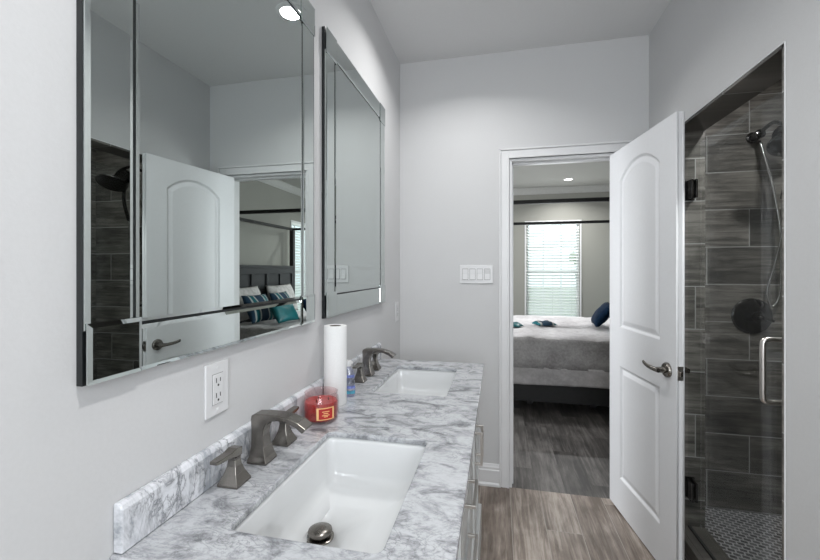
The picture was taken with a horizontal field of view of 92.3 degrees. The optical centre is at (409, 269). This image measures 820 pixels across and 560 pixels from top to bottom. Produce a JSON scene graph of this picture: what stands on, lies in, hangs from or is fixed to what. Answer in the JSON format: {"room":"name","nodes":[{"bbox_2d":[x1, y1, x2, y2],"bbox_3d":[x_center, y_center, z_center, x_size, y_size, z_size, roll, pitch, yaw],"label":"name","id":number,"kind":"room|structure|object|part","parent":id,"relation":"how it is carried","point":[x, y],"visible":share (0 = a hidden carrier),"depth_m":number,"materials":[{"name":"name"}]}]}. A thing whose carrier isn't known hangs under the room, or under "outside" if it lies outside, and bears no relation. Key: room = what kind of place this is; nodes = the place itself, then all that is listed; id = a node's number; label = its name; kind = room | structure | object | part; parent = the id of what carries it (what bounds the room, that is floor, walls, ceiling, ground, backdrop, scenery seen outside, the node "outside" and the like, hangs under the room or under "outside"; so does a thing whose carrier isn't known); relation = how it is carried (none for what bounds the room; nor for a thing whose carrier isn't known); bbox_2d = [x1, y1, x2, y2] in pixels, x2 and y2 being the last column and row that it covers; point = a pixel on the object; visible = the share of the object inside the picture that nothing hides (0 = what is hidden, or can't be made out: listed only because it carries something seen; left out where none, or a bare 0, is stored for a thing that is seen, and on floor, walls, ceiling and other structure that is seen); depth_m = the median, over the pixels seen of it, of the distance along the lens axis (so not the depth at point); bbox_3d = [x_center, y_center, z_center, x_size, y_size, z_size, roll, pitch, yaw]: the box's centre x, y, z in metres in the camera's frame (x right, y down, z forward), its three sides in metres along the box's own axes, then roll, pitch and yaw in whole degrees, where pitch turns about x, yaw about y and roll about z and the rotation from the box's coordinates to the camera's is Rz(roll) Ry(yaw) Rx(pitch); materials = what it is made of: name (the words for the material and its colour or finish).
{"room":"bathroom","nodes":[
{"label":"bathroom","id":0,"kind":"room"},
{"bbox_2d":[0,0,399,559],"bbox_3d":[-0.567,-0.005,0.647,0.120,2.720,4.055,0,0,13],"label":"wall","id":1,"kind":"structure","parent":0,"point":[69,452],"depth_m":0.60,"materials":[{"name":"paint"}]},
{"bbox_2d":[76,0,314,386],"bbox_3d":[-0.419,-0.359,0.981,0.022,1.076,0.772,0,0,13],"label":"wall mirror","id":2,"kind":"object","parent":1,"relation":"attached to","point":[195,118],"visible":1,"depth_m":0.80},
{"bbox_3d":[-0.416,-0.359,0.980,0.005,0.900,0.596,0,0,13],"label":"glass","id":3,"kind":"part","parent":2,"relation":"part of","materials":[{"name":"mirror"}]},
{"bbox_2d":[204,359,227,419],"bbox_3d":[-0.443,0.272,0.905,0.008,0.120,0.075,0,0,13],"label":"wall outlet","id":4,"kind":"object","parent":1,"relation":"attached to","point":[215,374],"visible":1,"depth_m":0.90,"materials":[{"name":"white plastic"}]},
{"bbox_2d":[212,371,222,405],"bbox_3d":[-0.442,0.272,0.905,0.001,0.070,0.036,0,0,13],"label":"receptacle","id":5,"kind":"object","parent":4,"relation":"attached to","point":[217,376],"depth_m":0.90,"materials":[{"name":"white plastic"}]},
{"bbox_2d":[114,343,380,553],"bbox_3d":[-0.327,0.435,1.395,0.020,0.084,1.505,0,0,13],"label":"backsplash","id":6,"kind":"structure","parent":1,"relation":"attached to","point":[139,513],"depth_m":0.79,"materials":[{"name":"white stone"}]},
{"bbox_2d":[322,26,384,318],"bbox_3d":[-0.230,-0.359,1.825,0.022,1.076,0.772,0,0,13],"label":"wall mirror","id":7,"kind":"object","parent":1,"relation":"attached to","point":[353,118],"visible":1,"depth_m":1.69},
{"bbox_3d":[-0.227,-0.359,1.824,0.005,0.900,0.596,0,0,13],"label":"glass","id":8,"kind":"part","parent":7,"relation":"part of","materials":[{"name":"mirror"}]},
{"bbox_2d":[370,0,670,187],"bbox_3d":[0.088,-1.415,2.798,5.420,0.100,8.540,0,0,13],"label":"ceiling","id":9,"kind":"structure","parent":0,"point":[416,30],"depth_m":2.22,"materials":[{"name":"paint"}]},
{"bbox_2d":[513,192,609,317],"bbox_3d":[1.006,-0.005,6.907,5.220,2.720,0.120,0,0,13],"label":"wall","id":10,"kind":"structure","parent":0,"point":[595,237],"depth_m":6.44,"materials":[{"name":"paint"}]},
{"bbox_2d":[526,224,578,314],"bbox_3d":[2.383,0.028,6.609,0.850,1.655,0.040,0,0,13],"label":"window","id":11,"kind":"structure","parent":10,"relation":"in","point":[527,226],"depth_m":6.58,"materials":[{"name":"white paint"}]},
{"bbox_2d":[526,224,578,316],"bbox_3d":[2.373,0.026,6.566,0.842,1.649,0.052,0,0,13],"label":"window blind","id":12,"kind":"object","parent":11,"relation":"attached to","point":[568,304],"visible":0.89,"depth_m":6.56,"materials":[{"name":"white plastic"}]},
{"bbox_2d":[525,220,580,316],"bbox_3d":[2.354,0.033,6.524,0.910,1.705,0.040,0,0,13],"label":"trim","id":13,"kind":"structure","parent":10,"relation":"attached to","point":[553,220],"depth_m":6.52,"materials":[{"name":"white paint"}]},
{"bbox_2d":[513,184,609,194],"bbox_3d":[0.983,-1.315,6.807,5.220,0.100,0.085,0,0,13],"label":"trim","id":14,"kind":"structure","parent":10,"relation":"attached to","point":[606,187],"depth_m":6.46,"materials":[{"name":"grey paint"}]},
{"bbox_2d":[400,35,781,515],"bbox_3d":[1.175,-0.005,2.366,2.770,2.720,0.060,0,0,13],"label":"wall","id":15,"kind":"structure","parent":0,"point":[457,114],"depth_m":2.39,"materials":[{"name":"paint"}]},
{"bbox_2d":[460,265,492,283],"bbox_3d":[0.421,0.028,2.497,0.200,0.113,0.011,0,0,13],"label":"light switch","id":16,"kind":"object","parent":15,"relation":"attached to","point":[468,273],"visible":1,"depth_m":2.49,"materials":[{"name":"white plastic"}]},
{"bbox_2d":[478,463,498,487],"bbox_3d":[0.244,1.287,2.533,0.641,0.136,0.020,0,0,13],"label":"baseboard","id":17,"kind":"structure","parent":15,"relation":"attached to","point":[488,474],"depth_m":2.47,"materials":[{"name":"white paint"}]},
{"bbox_2d":[499,140,632,487],"bbox_3d":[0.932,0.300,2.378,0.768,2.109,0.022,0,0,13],"label":"trim","id":18,"kind":"structure","parent":15,"relation":"attached to","point":[505,154],"depth_m":2.45,"materials":[{"name":"white paint"}]},
{"bbox_2d":[610,111,689,559],"bbox_3d":[1.171,0.337,1.997,0.151,2.020,0.674,0,0,4],"label":"door","id":19,"kind":"structure","parent":15,"relation":"in","point":[648,369],"depth_m":1.89,"materials":[{"name":"white paint"}]},
{"bbox_3d":[1.091,0.437,1.790,0.021,0.028,0.127,0,0,4],"label":"lever handle","id":20,"kind":"part","parent":19,"relation":"part of","materials":[{"name":"silver metal"}]},
{"bbox_3d":[1.148,0.440,1.672,0.025,0.060,0.002,0,0,4],"label":"latch plate","id":21,"kind":"part","parent":19,"relation":"part of","materials":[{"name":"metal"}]},
{"bbox_2d":[731,298,774,333],"bbox_3d":[1.883,0.254,2.151,0.196,0.196,0.060,0,0,13],"label":"shower valve","id":22,"kind":"object","parent":15,"relation":"attached to","point":[750,315],"visible":1,"depth_m":2.17,"materials":[{"name":"brown metal"}]},
{"bbox_3d":[1.915,0.263,2.125,0.081,0.040,0.024,0,0,18],"label":"lever","id":23,"kind":"part","parent":22,"relation":"part of","materials":[{"name":"brown metal"}]},
{"bbox_2d":[746,120,781,156],"bbox_3d":[1.811,-0.654,1.970,0.183,0.212,0.445,0,0,13],"label":"shower head","id":24,"kind":"object","parent":15,"relation":"attached to","point":[774,146],"visible":0.52,"depth_m":1.91},
{"bbox_3d":[1.835,-0.694,1.985,0.025,0.130,0.292,0,0,19],"label":"arm","id":25,"kind":"part","parent":24,"relation":"part of","materials":[{"name":"brown metal"}]},
{"bbox_2d":[758,126,781,306],"bbox_3d":[1.901,-0.261,2.042,0.104,0.924,0.209,0,0,24],"label":"shower hose","id":26,"kind":"object","parent":15,"relation":"attached to","point":[778,130],"visible":0.62,"depth_m":2.08,"materials":[{"name":"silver metal"}]},
{"bbox_2d":[478,400,781,559],"bbox_3d":[0.088,1.387,2.798,5.420,0.095,8.540,0,0,13],"label":"floor","id":27,"kind":"structure","parent":0,"point":[516,523],"depth_m":2.23,"materials":[{"name":"beige wood"}]},
{"bbox_2d":[457,414,483,559],"bbox_3d":[-0.059,0.925,1.334,0.570,0.860,1.499,0,0,13],"label":"vanity cabinet","id":28,"kind":"object","parent":27,"relation":"on","point":[469,548],"visible":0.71,"depth_m":1.59,"materials":[{"name":"paint"}]},
{"bbox_2d":[110,359,483,559],"bbox_3d":[-0.062,0.486,1.334,0.566,0.016,1.513,0,0,13],"label":"countertop","id":29,"kind":"structure","parent":28,"relation":"on","point":[427,525],"depth_m":0.87,"materials":[{"name":"white stone"}]},
{"bbox_2d":[210,406,312,489],"bbox_3d":[-0.322,0.416,0.978,0.156,0.122,0.348,0,0,13],"label":"widespread faucet","id":30,"kind":"object","parent":29,"relation":"on","point":[262,452],"visible":1,"depth_m":0.97,"materials":[{"name":"silver metal"}]},
{"bbox_3d":[-0.401,0.407,0.858,0.023,0.021,0.081,0,0,13],"label":"lever","id":31,"kind":"part","parent":30,"relation":"part of","materials":[{"name":"silver metal"}]},
{"bbox_3d":[-0.395,0.448,0.885,0.051,0.060,0.051,0,0,13],"label":"handle","id":32,"kind":"part","parent":30,"relation":"part of","materials":[{"name":"silver metal"}]},
{"bbox_3d":[-0.322,0.416,0.978,0.156,0.122,0.050,0,0,13],"label":"spout","id":33,"kind":"part","parent":30,"relation":"part of","materials":[{"name":"silver metal"}]},
{"bbox_3d":[-0.348,0.448,1.092,0.051,0.060,0.051,0,0,13],"label":"handle","id":34,"kind":"part","parent":30,"relation":"part of","materials":[{"name":"silver metal"}]},
{"bbox_3d":[-0.342,0.407,1.119,0.023,0.021,0.081,0,0,13],"label":"lever","id":35,"kind":"part","parent":30,"relation":"part of","materials":[{"name":"silver metal"}]},
{"bbox_2d":[303,388,338,424],"bbox_3d":[-0.284,0.432,1.260,0.112,0.091,0.112,0,0,13],"label":"candle","id":36,"kind":"object","parent":29,"relation":"on","point":[319,408],"visible":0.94,"depth_m":1.22,"materials":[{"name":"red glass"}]},
{"bbox_3d":[-0.259,0.442,1.211,0.043,0.031,0.005,0,0,-27],"label":"label panel","id":37,"kind":"part","parent":36,"relation":"part of","materials":[{"name":"red paper"}]},
{"bbox_2d":[233,437,425,553],"bbox_3d":[-0.144,0.567,0.915,0.324,0.144,0.480,0,0,13],"label":"undermount sink","id":38,"kind":"object","parent":29,"relation":"in","point":[349,493],"visible":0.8,"depth_m":1.04,"materials":[{"name":"white ceramic"}]},
{"bbox_2d":[324,324,346,405],"bbox_3d":[-0.268,0.338,1.415,0.081,0.278,0.082,0,0,13],"label":"paper towel roll","id":39,"kind":"object","parent":29,"relation":"on","point":[335,335],"visible":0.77,"depth_m":1.38,"materials":[{"name":"white paper"}]},
{"bbox_2d":[347,360,355,393],"bbox_3d":[-0.236,0.410,1.492,0.062,0.135,0.042,0,0,13],"label":"soap bottle","id":40,"kind":"object","parent":29,"relation":"on","point":[348,361],"visible":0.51,"depth_m":1.47,"materials":[{"name":"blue plastic"}]},
{"bbox_2d":[352,348,395,382],"bbox_3d":[-0.142,0.416,1.782,0.156,0.122,0.348,0,0,13],"label":"widespread faucet","id":41,"kind":"object","parent":29,"relation":"on","point":[368,367],"visible":1,"depth_m":1.77,"materials":[{"name":"silver metal"}]},
{"bbox_3d":[-0.221,0.407,1.663,0.023,0.021,0.081,0,0,13],"label":"lever","id":42,"kind":"part","parent":41,"relation":"part of","materials":[{"name":"silver metal"}]},
{"bbox_3d":[-0.215,0.448,1.690,0.051,0.060,0.051,0,0,13],"label":"handle","id":43,"kind":"part","parent":41,"relation":"part of","materials":[{"name":"silver metal"}]},
{"bbox_3d":[-0.169,0.448,1.896,0.051,0.060,0.051,0,0,13],"label":"handle","id":44,"kind":"part","parent":41,"relation":"part of","materials":[{"name":"silver metal"}]},
{"bbox_3d":[-0.142,0.416,1.782,0.156,0.122,0.050,0,0,13],"label":"spout","id":45,"kind":"part","parent":41,"relation":"part of","materials":[{"name":"silver metal"}]},
{"bbox_2d":[375,369,455,395],"bbox_3d":[0.038,0.567,1.729,0.324,0.144,0.453,0,0,13],"label":"undermount sink","id":46,"kind":"object","parent":29,"relation":"in","point":[402,381],"visible":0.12,"depth_m":1.93,"materials":[{"name":"white ceramic"}]},
{"bbox_3d":[0.106,0.841,0.965,0.018,0.684,0.292,0,0,13],"label":"door","id":47,"kind":"part","parent":28,"relation":"part of","materials":[{"name":"paint"}]},
{"bbox_3d":[0.176,0.875,1.275,0.018,0.201,0.328,0,0,13],"label":"drawer","id":48,"kind":"part","parent":28,"relation":"part of","materials":[{"name":"paint"}]},
{"bbox_3d":[0.176,0.634,1.275,0.018,0.271,0.328,0,0,13],"label":"drawer","id":49,"kind":"part","parent":28,"relation":"part of","materials":[{"name":"paint"}]},
{"bbox_3d":[0.176,1.081,1.275,0.018,0.204,0.328,0,0,13],"label":"drawer","id":50,"kind":"part","parent":28,"relation":"part of","materials":[{"name":"paint"}]},
{"bbox_3d":[0.192,0.695,1.228,0.034,0.010,0.150,0,0,13],"label":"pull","id":51,"kind":"part","parent":28,"relation":"part of","materials":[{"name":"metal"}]},
{"bbox_3d":[0.245,0.841,1.587,0.018,0.684,0.295,0,0,13],"label":"door","id":52,"kind":"part","parent":28,"relation":"part of","materials":[{"name":"paint"}]},
{"bbox_3d":[0.192,0.875,1.228,0.034,0.010,0.150,0,0,13],"label":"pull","id":53,"kind":"part","parent":28,"relation":"part of","materials":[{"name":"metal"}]},
{"bbox_3d":[0.308,0.841,1.869,0.018,0.684,0.275,0,0,13],"label":"door","id":54,"kind":"part","parent":28,"relation":"part of","materials":[{"name":"paint"}]},
{"bbox_3d":[0.294,0.765,1.686,0.034,0.140,0.010,0,0,13],"label":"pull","id":55,"kind":"part","parent":28,"relation":"part of","materials":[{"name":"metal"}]},
{"bbox_3d":[0.313,0.765,1.768,0.034,0.140,0.010,0,0,13],"label":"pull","id":56,"kind":"part","parent":28,"relation":"part of","materials":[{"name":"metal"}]},
{"bbox_2d":[513,197,609,407],"bbox_3d":[1.892,0.344,4.516,2.297,2.021,1.864,0,0,13],"label":"canopy bed","id":57,"kind":"object","parent":27,"relation":"on","point":[593,397],"visible":0.02,"depth_m":3.69,"materials":[{"name":"black wood"}]},
{"bbox_3d":[1.690,1.130,3.639,2.156,0.230,0.036,0,0,13],"label":"rail","id":58,"kind":"part","parent":57,"relation":"part of","materials":[{"name":"black wood"}]},
{"bbox_3d":[2.082,-0.648,5.396,2.284,0.036,0.044,0,0,13],"label":"canopy rail","id":59,"kind":"part","parent":57,"relation":"part of","materials":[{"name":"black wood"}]},
{"bbox_3d":[1.690,-0.648,3.639,2.284,0.036,0.044,0,0,13],"label":"canopy rail","id":60,"kind":"part","parent":57,"relation":"part of","materials":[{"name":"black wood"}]},
{"bbox_2d":[649,0,819,559],"bbox_3d":[1.005,-0.005,0.296,0.120,2.720,4.055,0,0,13],"label":"wall","id":61,"kind":"structure","parent":0,"point":[698,48],"depth_m":1.18,"materials":[{"name":"paint"}]},
{"bbox_2d":[685,525,730,559],"bbox_3d":[1.295,1.308,1.569,0.139,0.095,0.782,0,0,13],"label":"shower curb","id":62,"kind":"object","parent":61,"relation":"attached to","point":[694,550],"depth_m":1.80,"materials":[{"name":"grey tile"}]},
{"bbox_2d":[685,179,781,559],"bbox_3d":[1.289,0.335,1.574,0.161,1.850,0.749,0,0,13],"label":"shower door","id":63,"kind":"structure","parent":61,"relation":"attached to","point":[691,186],"depth_m":1.77,"materials":[{"name":"silver glass"}]},
{"bbox_3d":[1.179,0.328,1.279,0.076,0.222,0.017,0,0,13],"label":"pull handle","id":64,"kind":"part","parent":63,"relation":"part of","materials":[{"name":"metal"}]},
{"bbox_2d":[685,44,783,559],"bbox_3d":[1.294,0.282,1.570,0.134,1.955,0.782,0,0,13],"label":"trim","id":65,"kind":"structure","parent":61,"relation":"attached to","point":[694,140],"depth_m":1.93,"materials":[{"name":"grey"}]},
{"bbox_2d":[685,44,783,131],"bbox_3d":[1.294,-0.689,1.570,0.134,0.012,0.782,0,0,13],"label":"trim","id":66,"kind":"structure","parent":61,"relation":"attached to","point":[768,71],"depth_m":1.52,"materials":[{"name":"grey tile"}]},
{"bbox_2d":[685,41,785,559],"bbox_3d":[1.228,0.328,1.583,0.003,2.054,0.785,0,0,13],"label":"trim","id":67,"kind":"structure","parent":61,"relation":"attached to","point":[783,42],"depth_m":1.20,"materials":[{"name":"white paint"}]},
{"label":"outside","id":68,"kind":"structure","parent":0,"visible":0},
{"bbox_2d":[529,288,575,314],"bbox_3d":[10.926,1.805,24.303,40.000,0.100,37.800,0,0,13],"label":"ground","id":69,"kind":"structure","parent":68,"point":[529,288],"depth_m":25.14,"materials":[{"name":"green plant"}]},
{"bbox_3d":[1.886,0.883,4.518,2.100,0.375,1.700,0,0,13],"label":"mattress","id":70,"kind":"object","parent":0,"visible":0},
{"bbox_2d":[513,315,609,388],"bbox_3d":[1.804,0.864,4.521,1.944,0.491,1.899,0,0,13],"label":"quilt","id":71,"kind":"object","parent":70,"relation":"on","point":[572,352],"visible":0.46,"depth_m":3.70,"materials":[{"name":"white fabric"}]},
{"bbox_2d":[513,322,522,326],"bbox_3d":[1.114,0.596,4.362,0.264,0.042,0.202,0,0,24],"label":"folded cloth","id":72,"kind":"object","parent":71,"relation":"on","point":[515,324],"visible":0.36,"depth_m":4.29,"materials":[{"name":"teal fabric"}]},
{"bbox_2d":[532,320,555,325],"bbox_3d":[1.528,0.596,4.474,0.242,0.041,0.246,0,0,-5],"label":"folded cloth","id":73,"kind":"object","parent":71,"relation":"on","point":[545,322],"visible":1,"depth_m":4.41,"materials":[{"name":"teal fabric"}]},
{"bbox_2d":[591,302,609,326],"bbox_3d":[2.129,0.488,4.361,0.209,0.250,0.420,0,0,19],"label":"pillow","id":74,"kind":"object","parent":71,"relation":"on","point":[601,315],"visible":0.83,"depth_m":4.21,"materials":[{"name":"blue fabric"}]}
]}

